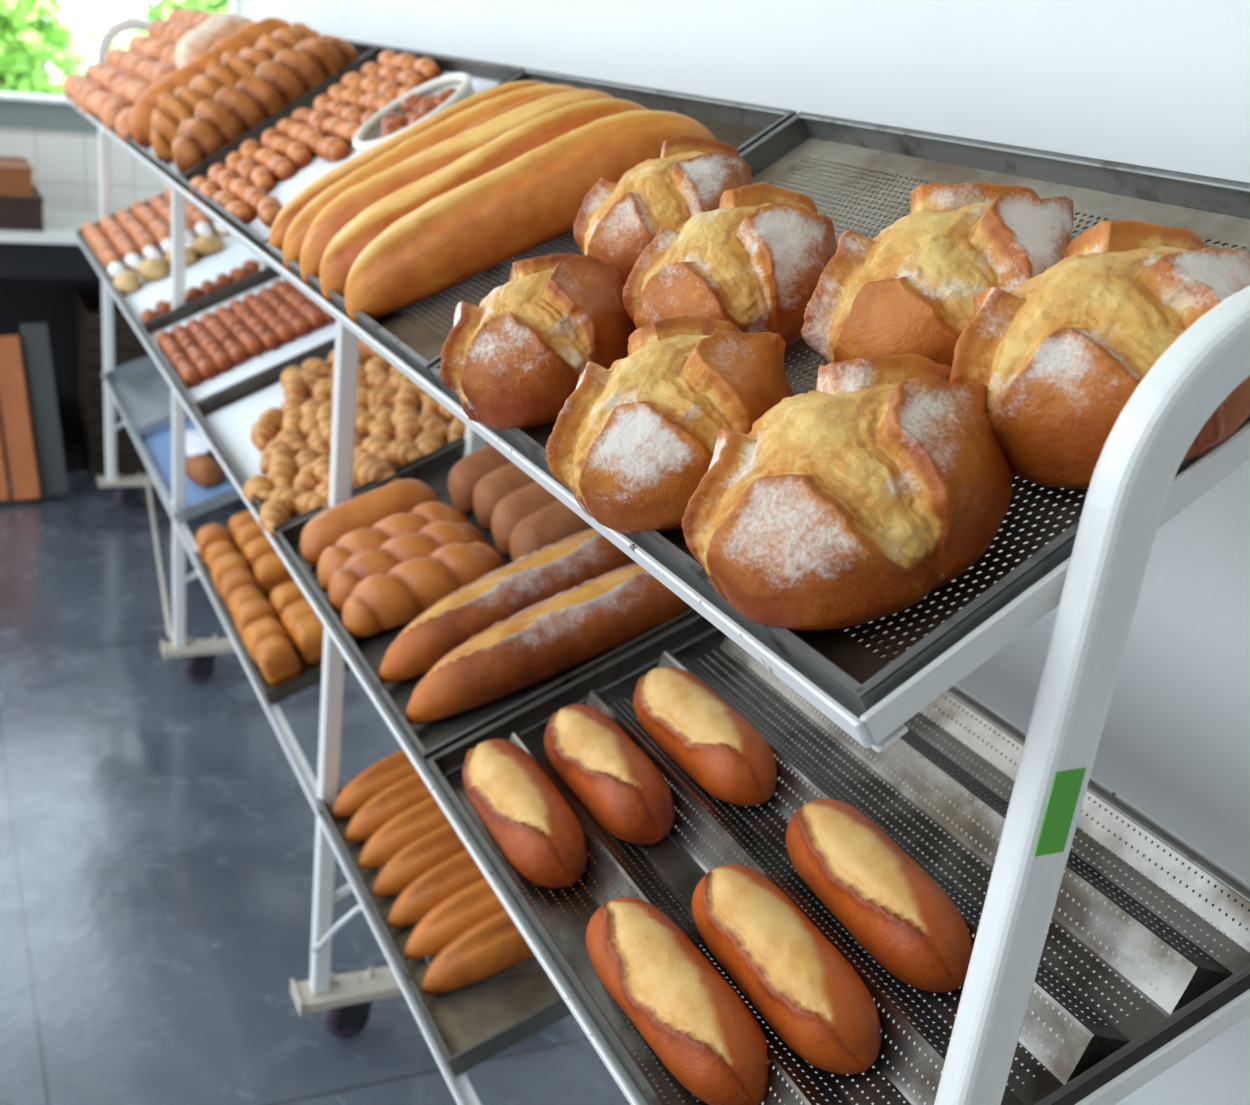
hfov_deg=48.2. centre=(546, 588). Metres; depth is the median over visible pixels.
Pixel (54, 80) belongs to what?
ground
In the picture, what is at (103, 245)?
pastry
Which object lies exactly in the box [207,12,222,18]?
bun
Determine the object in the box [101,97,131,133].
bun
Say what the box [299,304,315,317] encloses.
bun
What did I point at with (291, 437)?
croissant
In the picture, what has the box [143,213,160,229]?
pastry
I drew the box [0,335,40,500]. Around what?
plank
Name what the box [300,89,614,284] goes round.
baguette
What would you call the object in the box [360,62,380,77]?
pastry
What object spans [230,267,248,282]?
pastry
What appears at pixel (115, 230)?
pastry
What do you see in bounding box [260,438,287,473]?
croissant
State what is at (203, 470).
roll
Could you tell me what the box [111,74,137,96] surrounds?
bun
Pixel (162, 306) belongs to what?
pastry
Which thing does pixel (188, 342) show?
bun
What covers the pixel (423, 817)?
roll
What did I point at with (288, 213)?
baguette
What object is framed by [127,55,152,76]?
bun
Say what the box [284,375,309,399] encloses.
croissant
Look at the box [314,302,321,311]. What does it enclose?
bun
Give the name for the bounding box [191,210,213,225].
pastry
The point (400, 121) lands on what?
pastry
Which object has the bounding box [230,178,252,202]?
pastry
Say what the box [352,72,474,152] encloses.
round basket
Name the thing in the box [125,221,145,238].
pastry
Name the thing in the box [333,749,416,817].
roll
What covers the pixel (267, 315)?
bun
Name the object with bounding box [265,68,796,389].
baking tray
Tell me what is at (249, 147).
pastry
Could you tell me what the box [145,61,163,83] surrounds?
bun
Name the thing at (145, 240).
pastry
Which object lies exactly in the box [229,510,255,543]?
bun
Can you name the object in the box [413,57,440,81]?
pastry
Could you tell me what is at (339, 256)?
baguette
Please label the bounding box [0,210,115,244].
countertop
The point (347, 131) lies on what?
pastry
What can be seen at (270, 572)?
bun
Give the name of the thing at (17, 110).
window
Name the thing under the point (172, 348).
bun
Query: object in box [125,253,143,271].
pastry
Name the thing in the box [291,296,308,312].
bun
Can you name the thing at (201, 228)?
pastry
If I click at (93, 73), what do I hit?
bun
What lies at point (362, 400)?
croissant
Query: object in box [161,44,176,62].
bun
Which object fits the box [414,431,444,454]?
croissant
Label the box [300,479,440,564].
loaf
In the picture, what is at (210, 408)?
tray
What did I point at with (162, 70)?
bun
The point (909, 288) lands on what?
round loaf
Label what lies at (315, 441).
croissant
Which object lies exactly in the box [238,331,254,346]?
bun
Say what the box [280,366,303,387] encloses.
croissant
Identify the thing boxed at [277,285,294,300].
bun
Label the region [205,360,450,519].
paper
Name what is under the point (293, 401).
croissant
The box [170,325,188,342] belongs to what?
bun
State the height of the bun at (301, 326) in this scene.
0.030 m
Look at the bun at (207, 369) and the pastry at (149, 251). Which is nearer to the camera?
the bun at (207, 369)
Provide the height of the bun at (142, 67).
0.059 m
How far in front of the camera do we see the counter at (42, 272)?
4.53 m
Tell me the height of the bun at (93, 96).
0.059 m
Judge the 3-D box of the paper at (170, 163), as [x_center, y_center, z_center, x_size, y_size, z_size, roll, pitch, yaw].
[-0.649,-0.773,2.451,0.073,0.051,0.540,-4,24,-23]
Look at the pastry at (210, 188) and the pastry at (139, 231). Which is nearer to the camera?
the pastry at (210, 188)
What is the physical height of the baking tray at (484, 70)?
0.240 m
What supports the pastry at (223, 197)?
on the paper at (285, 190)
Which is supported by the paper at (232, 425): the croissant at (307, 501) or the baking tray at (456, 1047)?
the croissant at (307, 501)
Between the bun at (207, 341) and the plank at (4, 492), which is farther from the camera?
the plank at (4, 492)
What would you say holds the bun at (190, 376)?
on the paper at (268, 358)
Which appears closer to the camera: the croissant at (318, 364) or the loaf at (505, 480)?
the loaf at (505, 480)
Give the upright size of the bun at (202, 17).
0.062 m
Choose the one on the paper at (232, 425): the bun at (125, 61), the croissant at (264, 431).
the croissant at (264, 431)
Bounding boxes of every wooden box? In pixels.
[0,156,32,196]
[0,185,43,230]
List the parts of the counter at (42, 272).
panel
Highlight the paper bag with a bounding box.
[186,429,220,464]
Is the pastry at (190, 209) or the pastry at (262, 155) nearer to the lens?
the pastry at (262, 155)
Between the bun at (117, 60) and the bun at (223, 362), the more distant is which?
the bun at (117, 60)
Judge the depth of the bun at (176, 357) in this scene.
2.54 m
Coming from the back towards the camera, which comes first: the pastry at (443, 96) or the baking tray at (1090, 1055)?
the pastry at (443, 96)
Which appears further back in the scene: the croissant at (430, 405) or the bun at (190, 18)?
the bun at (190, 18)
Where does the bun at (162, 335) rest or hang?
on the paper at (268, 358)
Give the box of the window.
[0,1,232,132]
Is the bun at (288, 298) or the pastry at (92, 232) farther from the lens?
the pastry at (92, 232)
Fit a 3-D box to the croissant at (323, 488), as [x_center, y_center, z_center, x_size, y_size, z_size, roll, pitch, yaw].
[-0.287,-0.121,1.836,0.040,0.036,0.085,0,22,-15]
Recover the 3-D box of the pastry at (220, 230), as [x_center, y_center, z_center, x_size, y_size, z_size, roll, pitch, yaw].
[-0.776,-0.872,3.340,0.040,0.044,0.095,-2,23,-19]
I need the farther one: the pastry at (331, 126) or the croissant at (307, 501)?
the pastry at (331, 126)
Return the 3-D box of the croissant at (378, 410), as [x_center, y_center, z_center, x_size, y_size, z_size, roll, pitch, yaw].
[-0.237,-0.247,2.009,0.041,0.037,0.088,-8,26,-32]
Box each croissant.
[243,475,274,506]
[251,418,281,451]
[258,408,282,421]
[259,498,294,536]
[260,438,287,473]
[268,457,298,487]
[269,445,297,463]
[269,486,300,514]
[276,429,306,453]
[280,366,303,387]
[281,395,306,416]
[282,408,302,434]
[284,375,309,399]
[293,463,317,493]
[294,449,321,470]
[296,491,328,514]
[300,369,324,398]
[300,399,324,417]
[300,414,319,440]
[301,358,331,377]
[307,432,330,455]
[312,455,329,484]
[313,378,331,402]
[315,481,328,500]
[316,400,332,427]
[319,419,331,447]
[327,377,333,388]
[328,349,334,367]
[330,366,333,376]
[352,459,366,487]
[354,431,362,448]
[354,447,375,461]
[355,409,375,437]
[356,387,371,409]
[357,365,367,380]
[357,380,368,388]
[358,351,369,365]
[359,340,369,353]
[360,458,401,484]
[361,435,393,464]
[365,356,391,374]
[366,370,390,388]
[367,388,396,409]
[368,404,394,419]
[369,347,380,358]
[369,417,395,442]
[387,439,422,465]
[389,372,412,393]
[390,365,399,375]
[390,405,420,432]
[394,382,419,410]
[396,412,422,442]
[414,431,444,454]
[415,384,427,407]
[417,413,449,440]
[422,394,441,417]
[438,404,455,423]
[448,417,465,442]
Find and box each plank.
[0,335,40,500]
[0,433,9,500]
[20,323,68,496]
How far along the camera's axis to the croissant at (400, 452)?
1.85 m
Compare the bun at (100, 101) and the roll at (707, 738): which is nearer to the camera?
the roll at (707, 738)
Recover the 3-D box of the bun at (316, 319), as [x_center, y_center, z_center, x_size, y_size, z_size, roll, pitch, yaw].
[-0.415,-0.486,2.507,0.033,0.032,0.057,-4,23,-22]
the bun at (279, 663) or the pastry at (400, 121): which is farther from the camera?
the bun at (279, 663)
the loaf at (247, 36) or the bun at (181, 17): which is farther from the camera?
the bun at (181, 17)
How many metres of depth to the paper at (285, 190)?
1.86 m
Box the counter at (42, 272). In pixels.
[0,210,115,441]
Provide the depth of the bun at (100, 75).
3.34 m
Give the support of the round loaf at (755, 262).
in the baking tray at (887, 162)
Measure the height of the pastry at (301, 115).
0.029 m
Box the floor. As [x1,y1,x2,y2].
[0,441,698,1104]
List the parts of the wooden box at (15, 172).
box lid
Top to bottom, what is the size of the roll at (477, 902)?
0.123 m
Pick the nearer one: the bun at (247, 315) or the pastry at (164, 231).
the bun at (247, 315)
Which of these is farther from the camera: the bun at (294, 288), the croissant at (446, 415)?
the bun at (294, 288)
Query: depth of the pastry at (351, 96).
2.02 m
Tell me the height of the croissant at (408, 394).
0.044 m
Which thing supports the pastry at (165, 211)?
in the baking tray at (94, 255)
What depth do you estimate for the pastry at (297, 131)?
2.00 m
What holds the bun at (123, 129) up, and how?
in the baking tray at (96, 118)
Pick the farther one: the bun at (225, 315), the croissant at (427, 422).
the bun at (225, 315)
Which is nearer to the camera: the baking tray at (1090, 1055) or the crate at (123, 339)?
the baking tray at (1090, 1055)
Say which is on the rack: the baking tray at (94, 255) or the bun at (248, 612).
the baking tray at (94, 255)
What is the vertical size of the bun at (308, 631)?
0.077 m
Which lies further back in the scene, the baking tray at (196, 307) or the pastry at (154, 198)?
the pastry at (154, 198)
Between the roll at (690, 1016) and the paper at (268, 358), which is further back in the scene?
the paper at (268, 358)
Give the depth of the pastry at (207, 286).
2.87 m
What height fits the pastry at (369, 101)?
0.032 m
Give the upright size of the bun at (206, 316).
0.033 m
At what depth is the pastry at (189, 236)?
3.29 m
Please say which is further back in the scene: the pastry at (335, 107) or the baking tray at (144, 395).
the baking tray at (144, 395)
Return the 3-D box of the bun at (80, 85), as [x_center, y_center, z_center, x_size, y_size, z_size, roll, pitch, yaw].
[-1.111,-1.198,3.380,0.069,0.071,0.120,2,22,-11]
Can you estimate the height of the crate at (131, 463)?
0.052 m
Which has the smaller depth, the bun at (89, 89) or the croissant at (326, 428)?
the croissant at (326, 428)
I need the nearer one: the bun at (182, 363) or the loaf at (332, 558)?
the loaf at (332, 558)
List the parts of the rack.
frame, tie rod, post, post, rail, post, rail, post, rail, frame, rail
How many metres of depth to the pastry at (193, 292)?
2.87 m
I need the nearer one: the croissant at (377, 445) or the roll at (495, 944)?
the roll at (495, 944)
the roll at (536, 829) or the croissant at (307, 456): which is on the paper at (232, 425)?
the croissant at (307, 456)
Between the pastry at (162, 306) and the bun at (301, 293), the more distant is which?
the pastry at (162, 306)
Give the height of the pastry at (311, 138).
0.032 m
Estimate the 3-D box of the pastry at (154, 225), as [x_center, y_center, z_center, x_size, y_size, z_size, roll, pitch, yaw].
[-0.976,-0.906,3.517,0.050,0.046,0.097,-8,25,-31]
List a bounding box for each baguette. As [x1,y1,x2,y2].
[269,81,548,256]
[282,84,578,270]
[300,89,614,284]
[319,98,647,301]
[344,110,716,321]
[379,528,635,683]
[405,563,691,723]
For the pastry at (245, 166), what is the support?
on the paper at (285, 190)
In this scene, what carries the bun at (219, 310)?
on the paper at (268, 358)
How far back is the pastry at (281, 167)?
1.91 m
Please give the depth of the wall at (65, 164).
4.48 m
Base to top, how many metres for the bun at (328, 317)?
0.030 m
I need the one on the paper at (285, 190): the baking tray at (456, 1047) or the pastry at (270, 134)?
the pastry at (270, 134)
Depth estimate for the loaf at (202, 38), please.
2.75 m
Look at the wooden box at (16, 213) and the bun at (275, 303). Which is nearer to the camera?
the bun at (275, 303)
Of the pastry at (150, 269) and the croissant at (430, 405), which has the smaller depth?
the croissant at (430, 405)
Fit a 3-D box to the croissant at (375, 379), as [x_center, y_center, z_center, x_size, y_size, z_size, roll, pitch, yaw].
[-0.251,-0.312,2.119,0.040,0.040,0.085,-11,27,-36]
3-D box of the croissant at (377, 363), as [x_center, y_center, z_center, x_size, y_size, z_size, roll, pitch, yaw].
[-0.264,-0.344,2.184,0.042,0.040,0.078,9,22,9]
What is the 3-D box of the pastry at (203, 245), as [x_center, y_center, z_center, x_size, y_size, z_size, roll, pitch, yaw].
[-0.787,-0.792,3.224,0.094,0.054,0.065,18,24,27]
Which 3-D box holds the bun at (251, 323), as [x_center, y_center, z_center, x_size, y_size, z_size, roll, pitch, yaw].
[-0.538,-0.485,2.582,0.034,0.031,0.055,-6,24,-27]
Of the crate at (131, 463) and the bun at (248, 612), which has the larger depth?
the crate at (131, 463)
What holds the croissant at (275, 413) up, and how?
on the paper at (232, 425)
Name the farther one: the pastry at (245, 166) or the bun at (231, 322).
the bun at (231, 322)
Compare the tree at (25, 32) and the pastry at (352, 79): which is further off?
the tree at (25, 32)
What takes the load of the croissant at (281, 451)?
on the paper at (232, 425)
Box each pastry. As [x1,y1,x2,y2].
[81,221,100,237]
[85,228,106,245]
[90,235,108,252]
[96,240,115,262]
[98,215,114,230]
[101,250,122,267]
[102,220,121,238]
[108,226,125,247]
[108,262,127,279]
[113,271,140,293]
[114,233,132,254]
[115,208,130,225]
[119,241,140,259]
[120,213,137,230]
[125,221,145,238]
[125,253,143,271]
[131,200,148,217]
[132,226,149,246]
[136,206,155,224]
[138,234,158,252]
[138,257,169,280]
[141,309,158,322]
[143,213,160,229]
[143,246,163,260]
[148,195,163,210]
[148,220,168,236]
[154,200,170,217]
[155,300,170,314]
[156,225,170,244]
[160,207,170,223]
[161,238,170,254]
[164,187,170,204]
[164,247,196,267]
[167,212,170,226]
[169,297,189,303]
[185,198,192,217]
[185,204,201,220]
[185,219,194,230]
[185,230,195,247]
[185,286,202,300]
[189,176,208,197]
[189,235,223,256]
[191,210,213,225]
[195,222,214,236]
[200,181,220,206]
[201,280,217,295]
[208,163,227,182]
[212,190,238,207]
[214,221,229,235]
[215,273,231,288]
[217,169,240,190]
[224,201,254,223]
[226,151,242,170]
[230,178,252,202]
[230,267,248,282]
[236,157,258,182]
[240,139,262,157]
[242,259,259,274]
[243,186,268,212]
[251,166,275,192]
[253,148,279,165]
[257,196,282,226]
[261,128,281,148]
[266,155,295,179]
[269,136,293,156]
[276,118,299,136]
[286,141,311,166]
[289,123,311,141]
[291,108,313,124]
[302,128,325,153]
[308,109,330,134]
[313,95,332,110]
[316,136,349,160]
[322,116,348,137]
[326,99,348,116]
[328,84,345,99]
[338,121,362,145]
[340,88,364,107]
[341,72,364,89]
[341,106,363,122]
[358,92,385,111]
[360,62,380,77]
[360,75,383,93]
[361,110,376,123]
[377,97,394,110]
[378,50,397,67]
[378,64,401,81]
[378,80,401,98]
[379,127,402,137]
[381,112,400,130]
[381,116,408,134]
[391,53,417,70]
[396,69,425,86]
[397,85,415,97]
[401,94,423,115]
[405,109,418,118]
[408,112,426,124]
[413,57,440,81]
[414,95,437,109]
[418,101,436,113]
[434,88,456,106]
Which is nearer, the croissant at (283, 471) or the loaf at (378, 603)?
the loaf at (378, 603)
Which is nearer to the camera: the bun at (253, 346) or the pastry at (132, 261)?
the bun at (253, 346)
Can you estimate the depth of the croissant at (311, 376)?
2.20 m
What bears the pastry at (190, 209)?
in the baking tray at (94, 255)
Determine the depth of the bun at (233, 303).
2.71 m
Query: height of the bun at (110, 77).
0.067 m
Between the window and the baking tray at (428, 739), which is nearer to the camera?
the baking tray at (428, 739)
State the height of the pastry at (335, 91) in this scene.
0.031 m
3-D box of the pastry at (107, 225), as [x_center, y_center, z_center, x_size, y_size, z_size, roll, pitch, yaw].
[-1.145,-0.947,3.682,0.050,0.049,0.102,-9,26,-33]
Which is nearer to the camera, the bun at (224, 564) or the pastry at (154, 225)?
the bun at (224, 564)
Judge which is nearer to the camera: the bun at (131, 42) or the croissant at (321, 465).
the croissant at (321, 465)
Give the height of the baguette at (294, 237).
0.226 m
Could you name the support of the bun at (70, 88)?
in the baking tray
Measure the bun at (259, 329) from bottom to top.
0.030 m
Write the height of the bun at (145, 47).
0.060 m
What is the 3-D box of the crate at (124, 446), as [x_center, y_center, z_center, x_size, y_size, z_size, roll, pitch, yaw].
[-1.296,-0.525,4.668,0.480,0.052,0.340,-4,24,-23]
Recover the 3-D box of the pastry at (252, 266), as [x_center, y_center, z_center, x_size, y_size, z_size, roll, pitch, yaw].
[-0.619,-0.675,2.935,0.038,0.036,0.059,-10,27,-35]
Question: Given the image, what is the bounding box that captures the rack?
[62,18,1249,1104]
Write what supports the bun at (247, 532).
in the baking tray at (311, 676)
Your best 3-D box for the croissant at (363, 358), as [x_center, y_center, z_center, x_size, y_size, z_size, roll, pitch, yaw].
[-0.307,-0.356,2.225,0.043,0.045,0.085,11,22,12]
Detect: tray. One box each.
[76,193,213,278]
[91,113,131,147]
[103,223,270,333]
[104,355,186,437]
[126,39,379,189]
[135,412,240,522]
[139,267,392,415]
[178,45,524,258]
[192,311,464,543]
[194,537,350,705]
[203,358,327,417]
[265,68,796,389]
[275,440,698,774]
[317,723,704,1076]
[426,614,1249,1104]
[429,112,1249,718]
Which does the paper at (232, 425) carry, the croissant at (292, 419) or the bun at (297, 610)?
the croissant at (292, 419)
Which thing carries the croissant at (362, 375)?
on the paper at (232, 425)
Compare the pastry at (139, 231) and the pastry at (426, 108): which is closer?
the pastry at (426, 108)
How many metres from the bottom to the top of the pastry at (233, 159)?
0.033 m
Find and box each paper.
[111,233,258,322]
[143,144,179,174]
[149,276,335,401]
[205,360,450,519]
[207,72,499,238]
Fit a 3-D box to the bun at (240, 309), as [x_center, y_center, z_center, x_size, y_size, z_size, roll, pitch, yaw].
[-0.580,-0.527,2.674,0.034,0.033,0.060,-3,23,-20]
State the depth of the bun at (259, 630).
2.32 m
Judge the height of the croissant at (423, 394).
0.042 m
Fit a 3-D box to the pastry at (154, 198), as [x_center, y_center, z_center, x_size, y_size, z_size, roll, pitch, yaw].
[-1.063,-1.051,3.806,0.047,0.045,0.093,0,22,-15]
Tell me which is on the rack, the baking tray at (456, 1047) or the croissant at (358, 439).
the baking tray at (456, 1047)
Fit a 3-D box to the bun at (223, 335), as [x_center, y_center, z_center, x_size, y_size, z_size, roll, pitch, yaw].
[-0.592,-0.459,2.571,0.033,0.032,0.052,-3,23,-20]
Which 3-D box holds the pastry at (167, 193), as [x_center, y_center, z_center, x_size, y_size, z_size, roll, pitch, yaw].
[-1.022,-1.074,3.814,0.049,0.047,0.094,-3,23,-22]
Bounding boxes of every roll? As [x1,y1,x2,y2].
[186,453,223,486]
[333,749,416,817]
[346,771,453,842]
[359,797,470,868]
[373,811,489,897]
[389,840,508,927]
[405,853,600,959]
[422,878,621,993]
[463,739,587,887]
[544,704,674,843]
[586,897,769,1104]
[633,667,777,805]
[692,864,881,1074]
[786,799,972,991]
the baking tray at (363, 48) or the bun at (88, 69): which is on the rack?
the baking tray at (363, 48)
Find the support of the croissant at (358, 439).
on the paper at (232, 425)
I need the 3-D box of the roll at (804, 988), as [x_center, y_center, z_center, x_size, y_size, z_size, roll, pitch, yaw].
[0.158,0.247,0.947,0.069,0.062,0.197,-4,23,-23]
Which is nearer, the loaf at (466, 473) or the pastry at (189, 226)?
the loaf at (466, 473)
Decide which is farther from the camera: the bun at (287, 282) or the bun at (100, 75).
the bun at (100, 75)
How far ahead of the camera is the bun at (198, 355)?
2.49 m
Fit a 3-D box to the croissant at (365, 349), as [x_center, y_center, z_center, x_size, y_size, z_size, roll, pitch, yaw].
[-0.291,-0.400,2.292,0.040,0.038,0.075,-13,28,-39]
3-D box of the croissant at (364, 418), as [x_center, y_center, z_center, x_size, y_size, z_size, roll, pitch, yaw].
[-0.264,-0.238,2.008,0.042,0.041,0.079,-9,26,-34]
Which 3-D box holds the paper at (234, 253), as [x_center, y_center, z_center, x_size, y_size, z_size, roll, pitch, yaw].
[-0.769,-0.714,3.117,0.333,0.157,0.570,-4,24,-23]
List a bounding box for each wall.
[0,0,239,212]
[240,0,1249,1104]
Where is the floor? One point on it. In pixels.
(158, 827)
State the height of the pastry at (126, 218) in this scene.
0.048 m
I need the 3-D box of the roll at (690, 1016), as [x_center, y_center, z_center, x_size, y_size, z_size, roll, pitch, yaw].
[0.084,0.272,0.951,0.070,0.062,0.203,-5,24,-25]
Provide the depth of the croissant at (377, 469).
1.82 m
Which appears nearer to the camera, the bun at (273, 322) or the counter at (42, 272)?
the bun at (273, 322)
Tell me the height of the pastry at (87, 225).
0.048 m
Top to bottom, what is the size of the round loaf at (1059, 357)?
0.124 m
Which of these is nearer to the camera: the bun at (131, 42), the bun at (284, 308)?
the bun at (284, 308)
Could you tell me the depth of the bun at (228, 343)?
2.50 m
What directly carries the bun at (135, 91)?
in the baking tray at (96, 118)
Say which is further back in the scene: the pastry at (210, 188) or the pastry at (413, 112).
the pastry at (210, 188)
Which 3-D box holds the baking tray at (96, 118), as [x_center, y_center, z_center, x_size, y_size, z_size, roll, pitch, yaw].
[-0.767,-1.081,2.955,0.328,0.240,0.602,-4,24,-23]
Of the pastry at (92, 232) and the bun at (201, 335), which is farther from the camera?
the pastry at (92, 232)
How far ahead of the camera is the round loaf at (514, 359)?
0.96 m
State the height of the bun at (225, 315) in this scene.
0.031 m
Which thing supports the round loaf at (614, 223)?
in the baking tray at (887, 162)
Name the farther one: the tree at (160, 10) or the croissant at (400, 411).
the tree at (160, 10)
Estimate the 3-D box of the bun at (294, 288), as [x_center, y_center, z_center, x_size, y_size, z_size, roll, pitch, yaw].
[-0.474,-0.582,2.699,0.033,0.032,0.058,-5,24,-25]
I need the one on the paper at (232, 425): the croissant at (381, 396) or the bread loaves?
the croissant at (381, 396)
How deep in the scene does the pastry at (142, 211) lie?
3.67 m
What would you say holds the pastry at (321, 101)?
on the paper at (285, 190)
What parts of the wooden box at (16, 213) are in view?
box lid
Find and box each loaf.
[129,17,290,146]
[151,22,321,161]
[172,35,359,174]
[175,13,249,68]
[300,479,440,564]
[317,502,470,592]
[328,521,487,613]
[342,542,505,637]
[439,253,636,430]
[448,444,511,511]
[473,462,534,529]
[491,481,557,554]
[509,499,592,561]
[546,315,794,533]
[573,135,753,285]
[622,182,837,347]
[681,353,1011,630]
[801,182,1073,367]
[949,220,1249,488]
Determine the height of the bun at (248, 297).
0.033 m
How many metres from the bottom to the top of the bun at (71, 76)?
0.066 m
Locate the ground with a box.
[41,68,84,92]
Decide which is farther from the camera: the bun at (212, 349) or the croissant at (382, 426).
the bun at (212, 349)
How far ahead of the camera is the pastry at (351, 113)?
1.94 m
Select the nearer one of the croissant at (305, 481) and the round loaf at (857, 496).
the round loaf at (857, 496)
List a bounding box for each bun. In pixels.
[63,73,84,100]
[67,76,87,100]
[73,79,95,107]
[79,83,105,115]
[84,62,101,78]
[88,91,106,116]
[90,63,110,80]
[94,93,115,121]
[96,67,118,85]
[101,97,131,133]
[103,68,126,93]
[105,48,124,66]
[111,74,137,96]
[112,50,133,68]
[116,107,132,143]
[117,79,149,99]
[120,53,140,73]
[126,82,153,106]
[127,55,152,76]
[128,35,141,52]
[134,35,153,54]
[136,60,155,78]
[141,39,155,56]
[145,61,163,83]
[147,39,173,61]
[148,19,162,38]
[152,63,176,83]
[155,20,174,39]
[156,330,174,349]
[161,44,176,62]
[161,338,177,355]
[163,22,182,40]
[166,8,183,21]
[166,343,182,360]
[170,50,176,66]
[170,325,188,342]
[170,352,189,370]
[173,24,195,43]
[176,8,193,23]
[176,331,192,348]
[176,360,192,375]
[180,365,201,386]
[182,338,198,353]
[184,10,204,24]
[186,318,202,333]
[186,346,202,358]
[190,350,209,367]
[191,325,207,340]
[194,12,211,26]
[195,523,233,565]
[196,331,212,347]
[196,359,218,378]
[200,312,217,327]
[201,336,218,352]
[205,319,223,334]
[205,540,237,571]
[206,344,225,361]
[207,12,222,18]
[211,553,251,597]
[212,324,226,338]
[213,351,232,371]
[214,305,232,321]
[216,330,233,348]
[219,568,258,610]
[221,311,234,325]
[224,339,239,354]
[225,317,242,334]
[228,299,244,313]
[228,345,248,364]
[228,585,265,617]
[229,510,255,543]
[232,324,248,340]
[234,304,252,318]
[234,598,280,641]
[235,521,264,559]
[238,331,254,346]
[240,311,257,325]
[243,293,259,307]
[243,617,292,664]
[244,336,263,356]
[244,535,275,573]
[246,318,265,334]
[250,298,264,313]
[253,552,294,597]
[254,324,270,340]
[255,304,273,319]
[255,635,301,687]
[258,287,273,300]
[260,332,280,349]
[262,311,278,326]
[263,292,280,305]
[268,317,285,333]
[270,298,286,313]
[271,280,286,294]
[271,581,305,625]
[275,323,296,342]
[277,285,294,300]
[277,304,292,318]
[281,599,314,648]
[283,310,301,325]
[284,292,300,305]
[285,278,291,287]
[290,317,311,336]
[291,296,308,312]
[292,284,299,293]
[293,613,323,666]
[299,291,305,298]
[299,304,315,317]
[305,295,313,305]
[305,308,325,328]
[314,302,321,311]
[321,308,335,322]
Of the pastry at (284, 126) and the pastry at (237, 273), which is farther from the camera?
the pastry at (237, 273)
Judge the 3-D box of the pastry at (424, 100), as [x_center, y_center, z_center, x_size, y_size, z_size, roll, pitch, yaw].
[-0.148,-0.612,1.775,0.044,0.034,0.031,13,23,17]
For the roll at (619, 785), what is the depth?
1.13 m
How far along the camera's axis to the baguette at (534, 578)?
1.41 m
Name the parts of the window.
sill, frame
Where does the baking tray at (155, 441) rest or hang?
on the rack
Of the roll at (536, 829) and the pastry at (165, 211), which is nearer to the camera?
the roll at (536, 829)
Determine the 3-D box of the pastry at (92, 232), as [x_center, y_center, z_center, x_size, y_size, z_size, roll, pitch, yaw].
[-1.187,-0.924,3.673,0.050,0.048,0.095,-7,25,-30]
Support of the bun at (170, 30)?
in the baking tray
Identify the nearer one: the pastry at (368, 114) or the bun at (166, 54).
the pastry at (368, 114)
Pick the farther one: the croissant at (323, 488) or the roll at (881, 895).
the croissant at (323, 488)
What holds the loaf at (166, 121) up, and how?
in the baking tray at (363, 48)
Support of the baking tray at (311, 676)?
on the rack
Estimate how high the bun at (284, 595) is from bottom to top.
0.080 m
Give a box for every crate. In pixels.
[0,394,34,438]
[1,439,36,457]
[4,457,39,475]
[76,291,133,329]
[76,309,145,348]
[77,327,149,366]
[77,344,116,384]
[78,361,103,402]
[78,378,122,420]
[79,396,131,438]
[79,412,139,455]
[80,429,148,473]
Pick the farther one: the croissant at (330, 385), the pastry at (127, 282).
the pastry at (127, 282)
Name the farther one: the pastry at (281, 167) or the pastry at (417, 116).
the pastry at (281, 167)
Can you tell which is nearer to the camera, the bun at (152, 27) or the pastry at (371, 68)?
the pastry at (371, 68)
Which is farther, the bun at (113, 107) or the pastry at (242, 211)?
the bun at (113, 107)
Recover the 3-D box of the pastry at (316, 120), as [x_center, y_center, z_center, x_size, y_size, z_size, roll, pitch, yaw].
[-0.329,-0.679,2.029,0.036,0.036,0.093,1,22,-13]
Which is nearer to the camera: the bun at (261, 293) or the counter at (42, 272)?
the bun at (261, 293)
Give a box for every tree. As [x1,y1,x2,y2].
[0,0,84,95]
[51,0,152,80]
[138,0,228,35]
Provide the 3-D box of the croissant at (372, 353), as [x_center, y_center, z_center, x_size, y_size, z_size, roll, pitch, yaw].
[-0.259,-0.376,2.229,0.041,0.041,0.086,-12,28,-38]

